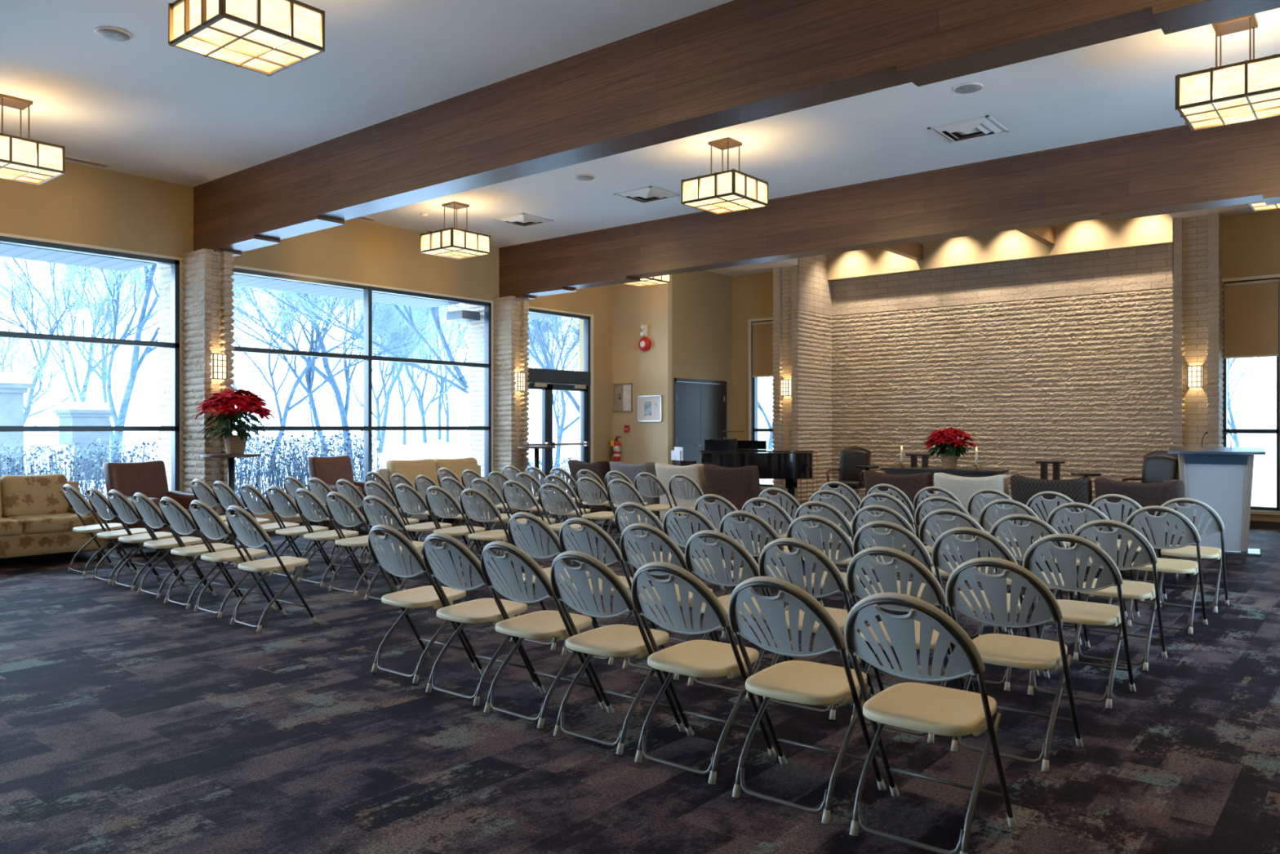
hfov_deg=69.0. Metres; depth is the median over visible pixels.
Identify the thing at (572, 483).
folding chair
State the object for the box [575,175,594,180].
grille
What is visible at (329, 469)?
armchair
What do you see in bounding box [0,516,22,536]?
seat cushion
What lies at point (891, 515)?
folding chair
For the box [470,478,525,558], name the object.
folding chair
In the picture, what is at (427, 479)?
folding chair
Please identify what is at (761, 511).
folding chair
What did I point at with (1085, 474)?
side table
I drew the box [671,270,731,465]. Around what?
wall
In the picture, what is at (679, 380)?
trim
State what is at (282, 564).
folding chair
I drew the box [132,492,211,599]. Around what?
folding chair
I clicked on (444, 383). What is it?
frosted tree
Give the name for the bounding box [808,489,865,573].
folding chair
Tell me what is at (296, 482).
folding chair
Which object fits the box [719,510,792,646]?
folding chair
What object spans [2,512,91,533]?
seat cushion
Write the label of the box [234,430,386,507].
hedge
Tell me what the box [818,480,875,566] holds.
folding chair
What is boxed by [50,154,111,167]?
ceiling vent
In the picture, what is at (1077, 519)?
folding chair
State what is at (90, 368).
frosted tree
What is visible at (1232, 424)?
frosted tree
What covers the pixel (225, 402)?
poinsettia
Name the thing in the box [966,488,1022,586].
folding chair
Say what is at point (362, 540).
folding chair
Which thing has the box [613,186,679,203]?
ceiling vent
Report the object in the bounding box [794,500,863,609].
folding chair
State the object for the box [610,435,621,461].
fire extinguisher
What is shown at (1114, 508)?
folding chair
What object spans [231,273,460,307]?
trim
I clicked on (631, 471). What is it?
armchair
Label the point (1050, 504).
folding chair
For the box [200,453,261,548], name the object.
pedestal table
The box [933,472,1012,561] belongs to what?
armchair
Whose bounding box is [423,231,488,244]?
diffuser
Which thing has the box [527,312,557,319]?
trim
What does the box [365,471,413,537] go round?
folding chair
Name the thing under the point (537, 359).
frosted tree
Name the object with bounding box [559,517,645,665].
folding chair
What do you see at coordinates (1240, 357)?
frosted tree
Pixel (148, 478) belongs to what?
armchair
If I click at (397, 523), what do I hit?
folding chair
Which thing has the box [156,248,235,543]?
wall pier
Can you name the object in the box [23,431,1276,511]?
snow
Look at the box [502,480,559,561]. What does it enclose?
folding chair
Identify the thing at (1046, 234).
beam
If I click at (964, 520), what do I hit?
folding chair
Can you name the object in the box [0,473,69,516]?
cushion
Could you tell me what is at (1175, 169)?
beam
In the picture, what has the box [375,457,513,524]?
loveseat
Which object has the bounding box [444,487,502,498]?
seat cushion
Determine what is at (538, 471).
folding chair
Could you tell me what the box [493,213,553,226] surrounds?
ceiling vent
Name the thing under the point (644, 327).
light
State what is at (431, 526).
folding chair
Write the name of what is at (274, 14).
diffuser
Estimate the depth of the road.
32.82 m
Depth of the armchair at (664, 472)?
11.98 m
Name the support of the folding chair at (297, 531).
on the floor
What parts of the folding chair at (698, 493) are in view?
leg, backrest, seat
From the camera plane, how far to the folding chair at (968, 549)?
5.03 m
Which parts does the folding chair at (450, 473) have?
backrest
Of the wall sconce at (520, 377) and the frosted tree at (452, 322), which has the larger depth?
the frosted tree at (452, 322)
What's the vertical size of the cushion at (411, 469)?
0.462 m
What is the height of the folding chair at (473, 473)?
0.871 m
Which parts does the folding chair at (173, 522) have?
backrest, leg, leg, seat, leg, leg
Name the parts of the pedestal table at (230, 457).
post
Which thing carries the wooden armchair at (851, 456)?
on the floor
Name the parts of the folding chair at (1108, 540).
leg, leg, backrest, seat, leg, leg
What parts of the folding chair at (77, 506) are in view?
backrest, leg, leg, seat, leg, leg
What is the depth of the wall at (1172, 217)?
13.33 m
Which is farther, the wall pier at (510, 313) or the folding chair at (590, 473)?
the wall pier at (510, 313)
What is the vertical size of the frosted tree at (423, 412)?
15.608 m
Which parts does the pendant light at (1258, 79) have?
rod, rod, frame, canopy plate, rod, rod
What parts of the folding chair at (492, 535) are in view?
leg, leg, backrest, seat, leg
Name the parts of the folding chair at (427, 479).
leg, backrest, seat, leg, leg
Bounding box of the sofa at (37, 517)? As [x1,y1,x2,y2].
[0,473,107,559]
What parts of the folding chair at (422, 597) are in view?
leg, backrest, leg, seat, leg, leg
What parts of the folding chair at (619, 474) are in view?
backrest, seat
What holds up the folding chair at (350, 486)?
on the floor
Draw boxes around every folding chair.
[61,484,133,576]
[85,487,158,584]
[106,488,183,591]
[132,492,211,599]
[159,496,243,609]
[189,499,276,617]
[191,479,246,563]
[212,480,273,568]
[226,505,318,632]
[240,483,306,574]
[266,485,334,577]
[283,475,340,553]
[294,488,366,586]
[307,477,367,559]
[325,491,399,595]
[335,479,386,563]
[361,494,432,600]
[364,480,418,566]
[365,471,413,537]
[368,524,478,684]
[390,473,443,544]
[394,483,455,574]
[414,474,468,548]
[422,532,538,706]
[425,485,492,577]
[437,467,482,527]
[440,476,497,553]
[460,488,524,582]
[461,469,506,529]
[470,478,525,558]
[480,541,606,728]
[487,471,535,537]
[502,465,540,524]
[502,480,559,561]
[507,511,596,650]
[514,471,566,543]
[524,466,565,520]
[537,483,593,568]
[543,474,597,548]
[549,466,591,532]
[550,550,685,755]
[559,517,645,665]
[575,476,631,557]
[576,469,617,534]
[604,470,647,538]
[607,478,662,555]
[614,502,692,622]
[620,522,715,679]
[631,561,777,784]
[634,471,683,545]
[662,506,750,633]
[668,474,711,550]
[684,529,788,698]
[694,493,759,597]
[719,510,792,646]
[728,576,886,824]
[741,497,817,610]
[757,487,813,566]
[758,537,875,719]
[786,514,879,655]
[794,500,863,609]
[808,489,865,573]
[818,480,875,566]
[844,591,1017,853]
[846,546,964,743]
[851,504,927,622]
[852,520,951,674]
[858,492,915,582]
[866,483,919,573]
[913,486,966,579]
[914,496,982,589]
[918,508,1006,637]
[931,526,1039,691]
[945,556,1084,772]
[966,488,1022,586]
[978,498,1053,612]
[989,514,1082,644]
[1022,533,1136,708]
[1026,491,1090,595]
[1046,502,1128,616]
[1068,519,1167,671]
[1085,493,1154,603]
[1124,505,1208,634]
[1154,497,1229,613]
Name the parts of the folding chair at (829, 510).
leg, leg, backrest, seat, leg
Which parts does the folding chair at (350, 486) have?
backrest, leg, leg, seat, leg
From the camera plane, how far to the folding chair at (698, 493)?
10.67 m
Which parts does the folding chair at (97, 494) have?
backrest, leg, leg, seat, leg, leg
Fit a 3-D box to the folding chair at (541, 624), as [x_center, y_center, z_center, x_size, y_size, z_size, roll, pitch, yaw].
[-0.504,0.973,4.569,0.482,0.871,0.536,0,0,40]
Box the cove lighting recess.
[827,213,1173,280]
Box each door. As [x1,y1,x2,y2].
[527,382,550,504]
[548,383,588,502]
[676,381,702,466]
[700,382,724,449]
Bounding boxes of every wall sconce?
[208,352,227,379]
[513,372,525,391]
[780,378,791,395]
[1186,364,1203,387]
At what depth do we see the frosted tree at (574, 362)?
118.75 m
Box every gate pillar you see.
[0,373,31,475]
[53,401,115,480]
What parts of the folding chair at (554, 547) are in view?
leg, leg, backrest, seat, leg, leg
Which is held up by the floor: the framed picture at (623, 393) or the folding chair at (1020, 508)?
the folding chair at (1020, 508)
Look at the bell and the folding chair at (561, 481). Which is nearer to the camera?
the folding chair at (561, 481)
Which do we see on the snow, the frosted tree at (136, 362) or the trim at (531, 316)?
the frosted tree at (136, 362)
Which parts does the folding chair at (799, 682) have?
leg, leg, backrest, seat, leg, leg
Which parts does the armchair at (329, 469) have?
backrest, armrest, seat, armrest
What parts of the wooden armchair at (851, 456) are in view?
armrest, seat, frame, armrest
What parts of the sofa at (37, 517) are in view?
armrest, leg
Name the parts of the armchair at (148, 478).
backrest, armrest, seat, armrest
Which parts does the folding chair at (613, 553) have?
leg, leg, backrest, seat, leg, leg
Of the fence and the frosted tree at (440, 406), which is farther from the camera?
the frosted tree at (440, 406)
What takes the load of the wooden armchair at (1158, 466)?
on the floor
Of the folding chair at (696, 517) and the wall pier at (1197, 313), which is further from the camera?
the wall pier at (1197, 313)
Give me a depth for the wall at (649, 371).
17.28 m
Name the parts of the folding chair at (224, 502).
backrest, seat, leg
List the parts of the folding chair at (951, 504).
backrest, seat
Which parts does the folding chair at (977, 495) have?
backrest, seat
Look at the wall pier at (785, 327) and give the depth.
17.39 m
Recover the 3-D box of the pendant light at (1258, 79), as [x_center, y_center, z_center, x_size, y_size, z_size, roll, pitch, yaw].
[4.397,-2.662,6.886,0.664,0.654,0.664,0,0,39]
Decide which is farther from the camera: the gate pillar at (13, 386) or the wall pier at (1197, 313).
the gate pillar at (13, 386)
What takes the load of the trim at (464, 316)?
attached to the wall at (87, 205)
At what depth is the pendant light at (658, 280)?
15.11 m
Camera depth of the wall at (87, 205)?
12.62 m
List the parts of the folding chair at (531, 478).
backrest, seat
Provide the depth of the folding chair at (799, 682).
3.42 m
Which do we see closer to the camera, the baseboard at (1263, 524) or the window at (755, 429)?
the baseboard at (1263, 524)
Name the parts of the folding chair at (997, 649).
leg, leg, backrest, seat, leg, leg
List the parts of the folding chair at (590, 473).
backrest, seat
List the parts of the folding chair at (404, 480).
backrest, seat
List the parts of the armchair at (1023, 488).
backrest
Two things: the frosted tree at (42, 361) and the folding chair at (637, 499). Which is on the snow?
the frosted tree at (42, 361)
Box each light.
[0,93,65,185]
[168,0,324,76]
[420,201,489,259]
[621,274,670,286]
[640,324,647,336]
[680,137,768,214]
[1175,13,1279,131]
[1246,201,1279,211]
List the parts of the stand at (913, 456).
leg, leg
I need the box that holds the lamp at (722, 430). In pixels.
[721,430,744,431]
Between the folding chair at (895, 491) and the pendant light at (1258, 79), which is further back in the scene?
the folding chair at (895, 491)
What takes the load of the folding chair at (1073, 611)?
on the floor
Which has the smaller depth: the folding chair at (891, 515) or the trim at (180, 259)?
the folding chair at (891, 515)
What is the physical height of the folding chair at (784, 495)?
0.871 m
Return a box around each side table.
[855,465,879,496]
[1071,472,1101,477]
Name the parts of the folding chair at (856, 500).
backrest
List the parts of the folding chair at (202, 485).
backrest, seat, leg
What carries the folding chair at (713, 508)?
on the floor
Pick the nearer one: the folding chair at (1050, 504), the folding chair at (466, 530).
the folding chair at (1050, 504)
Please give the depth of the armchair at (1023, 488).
8.72 m
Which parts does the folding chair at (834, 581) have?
leg, leg, backrest, seat, leg, leg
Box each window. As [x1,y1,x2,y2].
[0,235,179,523]
[231,267,491,514]
[527,307,591,462]
[752,320,773,487]
[1222,277,1279,511]
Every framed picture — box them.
[613,382,632,411]
[637,395,662,421]
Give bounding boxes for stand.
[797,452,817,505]
[905,453,933,467]
[1035,460,1064,479]
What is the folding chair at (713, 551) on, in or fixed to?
on the floor
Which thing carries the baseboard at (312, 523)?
attached to the wall at (87, 205)
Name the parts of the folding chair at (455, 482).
backrest, leg, seat, leg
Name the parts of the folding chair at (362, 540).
leg, backrest, leg, seat, leg, leg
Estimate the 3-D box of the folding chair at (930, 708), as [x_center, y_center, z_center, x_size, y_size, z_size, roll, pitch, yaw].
[0.981,0.973,3.203,0.482,0.871,0.536,0,0,39]
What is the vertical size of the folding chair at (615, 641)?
0.871 m
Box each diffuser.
[0,137,62,162]
[173,0,320,43]
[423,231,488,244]
[684,173,765,195]
[1180,59,1279,102]
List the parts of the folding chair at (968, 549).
leg, backrest, seat, leg, leg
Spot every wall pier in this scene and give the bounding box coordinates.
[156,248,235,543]
[466,295,529,512]
[772,265,809,502]
[1172,212,1223,447]
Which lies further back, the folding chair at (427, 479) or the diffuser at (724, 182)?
the folding chair at (427, 479)
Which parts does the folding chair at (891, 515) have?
backrest, seat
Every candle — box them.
[895,445,907,467]
[971,446,982,470]
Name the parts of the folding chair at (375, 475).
backrest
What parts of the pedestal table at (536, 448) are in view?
post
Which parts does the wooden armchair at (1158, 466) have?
armrest, frame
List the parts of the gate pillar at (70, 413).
cornice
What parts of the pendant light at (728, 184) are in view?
rod, rod, frame, canopy plate, rod, rod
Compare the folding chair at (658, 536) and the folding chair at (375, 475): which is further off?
the folding chair at (375, 475)
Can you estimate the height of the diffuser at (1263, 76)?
0.004 m
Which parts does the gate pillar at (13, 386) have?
cornice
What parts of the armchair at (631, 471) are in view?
armrest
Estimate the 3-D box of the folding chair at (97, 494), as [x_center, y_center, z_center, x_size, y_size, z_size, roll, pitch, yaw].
[-4.758,0.973,8.516,0.482,0.871,0.536,0,0,40]
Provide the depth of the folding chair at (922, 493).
8.46 m
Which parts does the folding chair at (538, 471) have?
backrest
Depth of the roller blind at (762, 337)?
18.09 m
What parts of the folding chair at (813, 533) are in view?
backrest, seat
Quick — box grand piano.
[680,438,813,512]
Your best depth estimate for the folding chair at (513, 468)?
13.12 m
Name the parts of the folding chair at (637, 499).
leg, leg, backrest, seat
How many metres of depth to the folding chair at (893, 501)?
7.62 m
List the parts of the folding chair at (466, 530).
leg, backrest, seat, leg, leg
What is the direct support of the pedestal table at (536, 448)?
on the floor
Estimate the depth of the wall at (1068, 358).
16.01 m
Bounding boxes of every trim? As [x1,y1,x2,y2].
[0,232,593,491]
[0,242,155,271]
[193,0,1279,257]
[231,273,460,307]
[446,310,479,322]
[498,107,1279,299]
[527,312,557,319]
[674,377,726,465]
[748,317,773,489]
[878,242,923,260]
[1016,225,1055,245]
[1221,273,1279,515]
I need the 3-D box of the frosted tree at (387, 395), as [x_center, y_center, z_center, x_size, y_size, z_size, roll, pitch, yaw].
[-13.949,-3.814,55.375,5.781,10.813,7.398,0,0,-39]
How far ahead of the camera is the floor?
4.13 m
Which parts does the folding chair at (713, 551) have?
leg, leg, backrest, seat, leg, leg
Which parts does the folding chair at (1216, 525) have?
leg, leg, backrest, seat, leg, leg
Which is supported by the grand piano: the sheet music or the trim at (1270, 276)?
the sheet music
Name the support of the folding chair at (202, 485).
on the floor
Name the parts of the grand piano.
lid, leg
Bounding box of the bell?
[638,337,651,351]
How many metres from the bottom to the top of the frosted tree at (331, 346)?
14.478 m
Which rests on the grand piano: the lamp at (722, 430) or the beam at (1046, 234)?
the lamp at (722, 430)
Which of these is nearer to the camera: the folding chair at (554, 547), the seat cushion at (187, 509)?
the folding chair at (554, 547)
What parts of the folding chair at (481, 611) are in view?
leg, backrest, leg, seat, leg, leg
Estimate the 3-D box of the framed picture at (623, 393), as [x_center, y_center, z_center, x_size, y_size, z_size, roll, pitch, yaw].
[-0.320,-0.555,17.558,0.450,0.530,0.029,0,0,39]
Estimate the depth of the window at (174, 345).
11.08 m
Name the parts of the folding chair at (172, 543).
backrest, leg, leg, leg, seat, leg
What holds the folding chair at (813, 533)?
on the floor
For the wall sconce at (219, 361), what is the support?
attached to the wall pier at (207, 300)
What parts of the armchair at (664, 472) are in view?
backrest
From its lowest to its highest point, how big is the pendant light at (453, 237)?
0.654 m
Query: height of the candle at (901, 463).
0.355 m
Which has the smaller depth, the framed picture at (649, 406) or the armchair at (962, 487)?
the armchair at (962, 487)
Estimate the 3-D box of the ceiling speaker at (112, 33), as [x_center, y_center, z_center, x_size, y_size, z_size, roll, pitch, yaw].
[-4.002,-2.980,7.071,0.250,0.029,0.250,0,0,39]
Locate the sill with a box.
[234,508,315,524]
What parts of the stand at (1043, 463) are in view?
leg, leg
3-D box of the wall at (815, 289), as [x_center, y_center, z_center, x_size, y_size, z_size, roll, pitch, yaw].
[3.336,-1.250,17.687,0.053,5.300,1.330,0,0,39]
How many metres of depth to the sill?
12.41 m
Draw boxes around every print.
[622,384,631,410]
[644,401,651,415]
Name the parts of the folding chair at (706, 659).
leg, leg, backrest, seat, leg, leg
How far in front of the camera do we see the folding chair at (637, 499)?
9.70 m
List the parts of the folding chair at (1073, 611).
leg, leg, backrest, seat, leg, leg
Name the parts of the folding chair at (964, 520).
backrest, seat, leg, leg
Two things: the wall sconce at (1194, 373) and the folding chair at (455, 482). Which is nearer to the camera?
the folding chair at (455, 482)
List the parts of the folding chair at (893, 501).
backrest, seat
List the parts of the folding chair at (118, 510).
backrest, leg, leg, seat, leg, leg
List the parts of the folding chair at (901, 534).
backrest, seat, leg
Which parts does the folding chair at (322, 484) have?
backrest, leg, seat, leg, leg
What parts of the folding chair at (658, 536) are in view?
leg, backrest, seat, leg, leg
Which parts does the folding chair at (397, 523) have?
leg, backrest, leg, seat, leg, leg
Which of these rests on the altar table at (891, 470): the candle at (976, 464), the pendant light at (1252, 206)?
the candle at (976, 464)
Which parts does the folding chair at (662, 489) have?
backrest, seat, leg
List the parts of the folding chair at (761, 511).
backrest, seat, leg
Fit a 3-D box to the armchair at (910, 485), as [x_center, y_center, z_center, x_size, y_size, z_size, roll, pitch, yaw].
[2.897,0.933,10.018,0.700,0.935,0.872,0,0,38]
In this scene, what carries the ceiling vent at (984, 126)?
in the ceiling
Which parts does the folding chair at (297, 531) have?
backrest, leg, leg, seat, leg, leg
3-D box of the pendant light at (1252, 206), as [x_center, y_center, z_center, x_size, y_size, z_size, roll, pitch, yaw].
[6.690,-2.662,9.635,0.664,0.654,0.664,0,0,39]
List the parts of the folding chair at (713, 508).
backrest, seat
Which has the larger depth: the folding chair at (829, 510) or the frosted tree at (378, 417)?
the frosted tree at (378, 417)
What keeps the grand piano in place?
on the floor
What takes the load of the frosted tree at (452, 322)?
on the snow
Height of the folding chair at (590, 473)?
0.871 m
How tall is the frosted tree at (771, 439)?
6.149 m
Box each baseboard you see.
[107,521,342,547]
[1249,520,1279,528]
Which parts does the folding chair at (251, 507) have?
leg, backrest, seat, leg, leg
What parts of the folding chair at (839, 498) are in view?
backrest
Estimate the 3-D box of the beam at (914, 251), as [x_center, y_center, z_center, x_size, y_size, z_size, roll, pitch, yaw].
[3.370,-3.160,14.788,0.130,0.280,5.380,0,0,39]
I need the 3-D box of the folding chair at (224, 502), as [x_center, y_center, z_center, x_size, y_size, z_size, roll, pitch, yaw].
[-4.068,0.973,9.502,0.482,0.871,0.536,0,0,40]
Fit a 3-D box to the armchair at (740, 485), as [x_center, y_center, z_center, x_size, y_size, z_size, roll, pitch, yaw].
[1.321,0.935,11.794,0.720,0.930,0.870,0,0,39]
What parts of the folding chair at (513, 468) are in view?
backrest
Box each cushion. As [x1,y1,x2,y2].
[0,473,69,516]
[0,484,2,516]
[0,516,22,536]
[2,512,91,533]
[163,507,203,527]
[386,458,439,490]
[417,489,462,503]
[432,457,479,488]
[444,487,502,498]
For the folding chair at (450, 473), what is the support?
on the floor
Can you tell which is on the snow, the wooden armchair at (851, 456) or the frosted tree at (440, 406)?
the frosted tree at (440, 406)
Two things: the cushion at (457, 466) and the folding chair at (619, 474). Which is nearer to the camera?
the folding chair at (619, 474)
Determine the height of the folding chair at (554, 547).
0.871 m
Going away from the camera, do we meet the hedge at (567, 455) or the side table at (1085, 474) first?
the side table at (1085, 474)
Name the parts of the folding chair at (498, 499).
leg, leg, backrest, seat, leg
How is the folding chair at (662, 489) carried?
on the floor
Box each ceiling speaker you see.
[93,26,132,41]
[574,173,595,180]
[953,82,983,93]
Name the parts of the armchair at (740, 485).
backrest, armrest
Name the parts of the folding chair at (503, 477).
leg, backrest, seat, leg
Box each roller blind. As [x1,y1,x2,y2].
[751,320,773,377]
[1222,278,1279,358]
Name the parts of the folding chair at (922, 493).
backrest, seat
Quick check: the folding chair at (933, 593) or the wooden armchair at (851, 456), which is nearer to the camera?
the folding chair at (933, 593)
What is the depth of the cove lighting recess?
15.90 m
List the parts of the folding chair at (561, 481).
leg, leg, backrest, seat, leg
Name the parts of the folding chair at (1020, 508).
backrest, seat, leg, leg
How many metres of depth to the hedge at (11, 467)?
14.21 m
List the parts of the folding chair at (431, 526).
leg, leg, backrest, seat, leg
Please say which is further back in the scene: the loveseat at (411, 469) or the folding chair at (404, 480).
the loveseat at (411, 469)
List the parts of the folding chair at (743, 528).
backrest, seat, leg, leg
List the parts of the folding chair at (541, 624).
leg, leg, backrest, seat, leg, leg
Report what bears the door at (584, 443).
attached to the window at (535, 375)
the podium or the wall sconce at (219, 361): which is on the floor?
the podium
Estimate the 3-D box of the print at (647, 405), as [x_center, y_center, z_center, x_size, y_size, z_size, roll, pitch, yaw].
[0.145,-0.340,17.179,0.170,0.260,0.003,0,0,39]
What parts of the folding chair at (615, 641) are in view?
leg, leg, backrest, seat, leg, leg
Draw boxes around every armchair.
[102,460,216,556]
[306,455,396,535]
[568,459,614,527]
[609,461,662,525]
[654,462,725,532]
[703,463,782,540]
[826,445,871,511]
[863,470,937,556]
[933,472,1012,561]
[1009,475,1102,577]
[1094,477,1198,584]
[1120,449,1179,483]
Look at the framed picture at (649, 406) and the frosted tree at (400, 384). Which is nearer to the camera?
the framed picture at (649, 406)
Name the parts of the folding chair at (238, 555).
backrest, leg, leg, seat, leg, leg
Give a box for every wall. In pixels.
[0,155,611,475]
[611,274,671,479]
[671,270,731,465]
[731,209,1279,522]
[797,253,832,502]
[831,243,1173,501]
[1171,217,1174,444]
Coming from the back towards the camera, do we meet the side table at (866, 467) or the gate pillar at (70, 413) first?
the gate pillar at (70, 413)
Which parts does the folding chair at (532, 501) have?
leg, backrest, seat, leg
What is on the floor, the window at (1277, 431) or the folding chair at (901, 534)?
the folding chair at (901, 534)
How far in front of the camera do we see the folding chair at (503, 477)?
11.40 m
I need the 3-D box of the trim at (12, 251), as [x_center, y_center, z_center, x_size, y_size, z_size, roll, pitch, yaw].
[-7.875,-2.110,9.932,0.900,0.180,4.840,0,0,39]
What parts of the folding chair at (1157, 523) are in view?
leg, leg, backrest, seat, leg, leg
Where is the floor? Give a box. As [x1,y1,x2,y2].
[0,499,1279,853]
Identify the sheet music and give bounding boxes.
[671,446,683,460]
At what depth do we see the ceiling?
8.47 m
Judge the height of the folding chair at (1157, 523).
0.871 m
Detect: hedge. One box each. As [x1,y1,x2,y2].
[0,436,160,513]
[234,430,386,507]
[529,454,579,488]
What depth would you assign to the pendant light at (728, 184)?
9.72 m
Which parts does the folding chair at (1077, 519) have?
leg, leg, seat, backrest, leg, leg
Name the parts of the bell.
plate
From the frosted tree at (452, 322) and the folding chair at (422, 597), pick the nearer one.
the folding chair at (422, 597)
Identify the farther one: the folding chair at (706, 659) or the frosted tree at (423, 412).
the frosted tree at (423, 412)
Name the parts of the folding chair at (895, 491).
backrest, leg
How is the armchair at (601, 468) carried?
on the floor
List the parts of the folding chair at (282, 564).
backrest, leg, leg, seat, leg, leg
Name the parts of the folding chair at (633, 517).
leg, backrest, seat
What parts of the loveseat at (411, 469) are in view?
armrest, armrest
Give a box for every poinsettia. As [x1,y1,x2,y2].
[190,388,275,453]
[921,427,977,469]
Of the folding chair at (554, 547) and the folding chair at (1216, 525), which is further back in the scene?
the folding chair at (1216, 525)
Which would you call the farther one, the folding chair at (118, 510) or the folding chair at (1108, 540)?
the folding chair at (118, 510)
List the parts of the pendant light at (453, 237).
rod, frame, canopy plate, rod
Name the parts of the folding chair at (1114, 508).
backrest, seat, leg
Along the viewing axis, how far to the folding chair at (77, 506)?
8.86 m
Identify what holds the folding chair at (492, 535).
on the floor
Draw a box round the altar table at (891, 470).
[880,466,1008,479]
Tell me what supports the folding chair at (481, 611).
on the floor
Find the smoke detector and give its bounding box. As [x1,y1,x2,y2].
[420,213,428,216]
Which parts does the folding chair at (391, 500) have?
backrest, seat, leg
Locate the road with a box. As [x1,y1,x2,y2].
[79,458,578,485]
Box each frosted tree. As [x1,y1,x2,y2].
[0,256,159,402]
[0,259,104,439]
[20,261,159,457]
[27,262,293,462]
[142,263,414,469]
[152,284,386,455]
[231,284,447,471]
[231,353,283,439]
[233,284,541,484]
[268,323,354,438]
[304,319,432,440]
[335,300,467,444]
[339,306,469,443]
[355,302,453,453]
[403,303,469,442]
[405,305,469,439]
[435,303,551,368]
[439,303,579,413]
[526,316,579,472]
[527,334,579,439]
[758,376,773,448]
[1227,356,1276,447]
[1229,357,1255,382]
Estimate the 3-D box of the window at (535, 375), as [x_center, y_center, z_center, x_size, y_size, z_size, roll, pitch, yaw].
[-1.589,-0.325,16.516,0.120,3.450,1.990,0,0,39]
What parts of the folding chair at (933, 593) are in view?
leg, leg, backrest, seat, leg, leg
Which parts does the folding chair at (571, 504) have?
leg, leg, backrest, seat, leg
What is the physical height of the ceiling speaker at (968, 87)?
0.029 m
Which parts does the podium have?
panel, panel, plate, panel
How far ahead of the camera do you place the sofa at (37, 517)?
9.69 m
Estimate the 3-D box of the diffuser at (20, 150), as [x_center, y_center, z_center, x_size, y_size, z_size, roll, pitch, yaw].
[-5.756,-2.547,8.527,0.618,0.004,0.618,0,0,39]
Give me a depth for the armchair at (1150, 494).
8.23 m
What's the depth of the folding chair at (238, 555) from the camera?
6.96 m
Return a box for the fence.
[23,444,74,480]
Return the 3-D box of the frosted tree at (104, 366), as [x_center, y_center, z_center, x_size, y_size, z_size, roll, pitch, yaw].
[-26.698,-5.077,45.774,10.072,13.276,8.007,0,0,39]
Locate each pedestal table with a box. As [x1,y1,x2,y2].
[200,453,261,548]
[517,445,555,515]
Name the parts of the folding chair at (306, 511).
backrest, leg, leg, seat, leg, leg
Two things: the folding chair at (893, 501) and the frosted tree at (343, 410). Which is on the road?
the frosted tree at (343, 410)
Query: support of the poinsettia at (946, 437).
on the altar table at (891, 470)
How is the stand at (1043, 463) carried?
on the floor
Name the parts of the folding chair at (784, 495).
backrest, seat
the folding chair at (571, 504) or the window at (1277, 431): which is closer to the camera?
the folding chair at (571, 504)
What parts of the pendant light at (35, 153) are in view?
rod, canopy plate, rod, rod, frame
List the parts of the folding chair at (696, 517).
backrest, seat, leg, leg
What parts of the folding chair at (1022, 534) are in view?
leg, leg, backrest, seat, leg, leg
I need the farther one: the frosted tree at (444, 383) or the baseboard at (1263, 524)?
the frosted tree at (444, 383)
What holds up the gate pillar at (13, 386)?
on the snow
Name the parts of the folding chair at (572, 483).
backrest, seat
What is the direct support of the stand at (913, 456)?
on the floor
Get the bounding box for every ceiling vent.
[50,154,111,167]
[356,216,377,221]
[423,229,475,241]
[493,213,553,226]
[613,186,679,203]
[927,115,1008,142]
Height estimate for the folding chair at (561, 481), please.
0.871 m
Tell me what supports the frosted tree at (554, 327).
on the snow
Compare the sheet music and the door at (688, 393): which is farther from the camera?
the door at (688, 393)
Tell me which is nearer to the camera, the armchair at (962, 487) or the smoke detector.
the armchair at (962, 487)
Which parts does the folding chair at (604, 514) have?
leg, backrest, seat, leg, leg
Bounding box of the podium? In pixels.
[1167,431,1265,556]
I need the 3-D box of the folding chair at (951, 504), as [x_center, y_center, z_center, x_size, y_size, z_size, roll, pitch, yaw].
[2.470,0.973,7.422,0.482,0.871,0.536,0,0,38]
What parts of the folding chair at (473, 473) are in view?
backrest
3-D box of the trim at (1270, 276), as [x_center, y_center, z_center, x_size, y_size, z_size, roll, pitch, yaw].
[8.565,-0.448,13.049,0.780,3.315,0.150,0,0,39]
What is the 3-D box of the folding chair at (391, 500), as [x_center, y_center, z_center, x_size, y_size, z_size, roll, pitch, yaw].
[-2.543,0.973,9.523,0.482,0.871,0.536,0,0,38]
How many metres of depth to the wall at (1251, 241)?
17.96 m
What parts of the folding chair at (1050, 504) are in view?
leg, seat, backrest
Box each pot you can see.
[222,435,248,453]
[940,453,959,469]
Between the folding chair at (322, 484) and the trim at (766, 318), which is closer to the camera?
the folding chair at (322, 484)
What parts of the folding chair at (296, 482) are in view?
backrest, seat, leg, leg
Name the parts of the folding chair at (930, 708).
leg, leg, backrest, seat, leg, leg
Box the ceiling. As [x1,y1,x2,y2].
[0,0,1279,276]

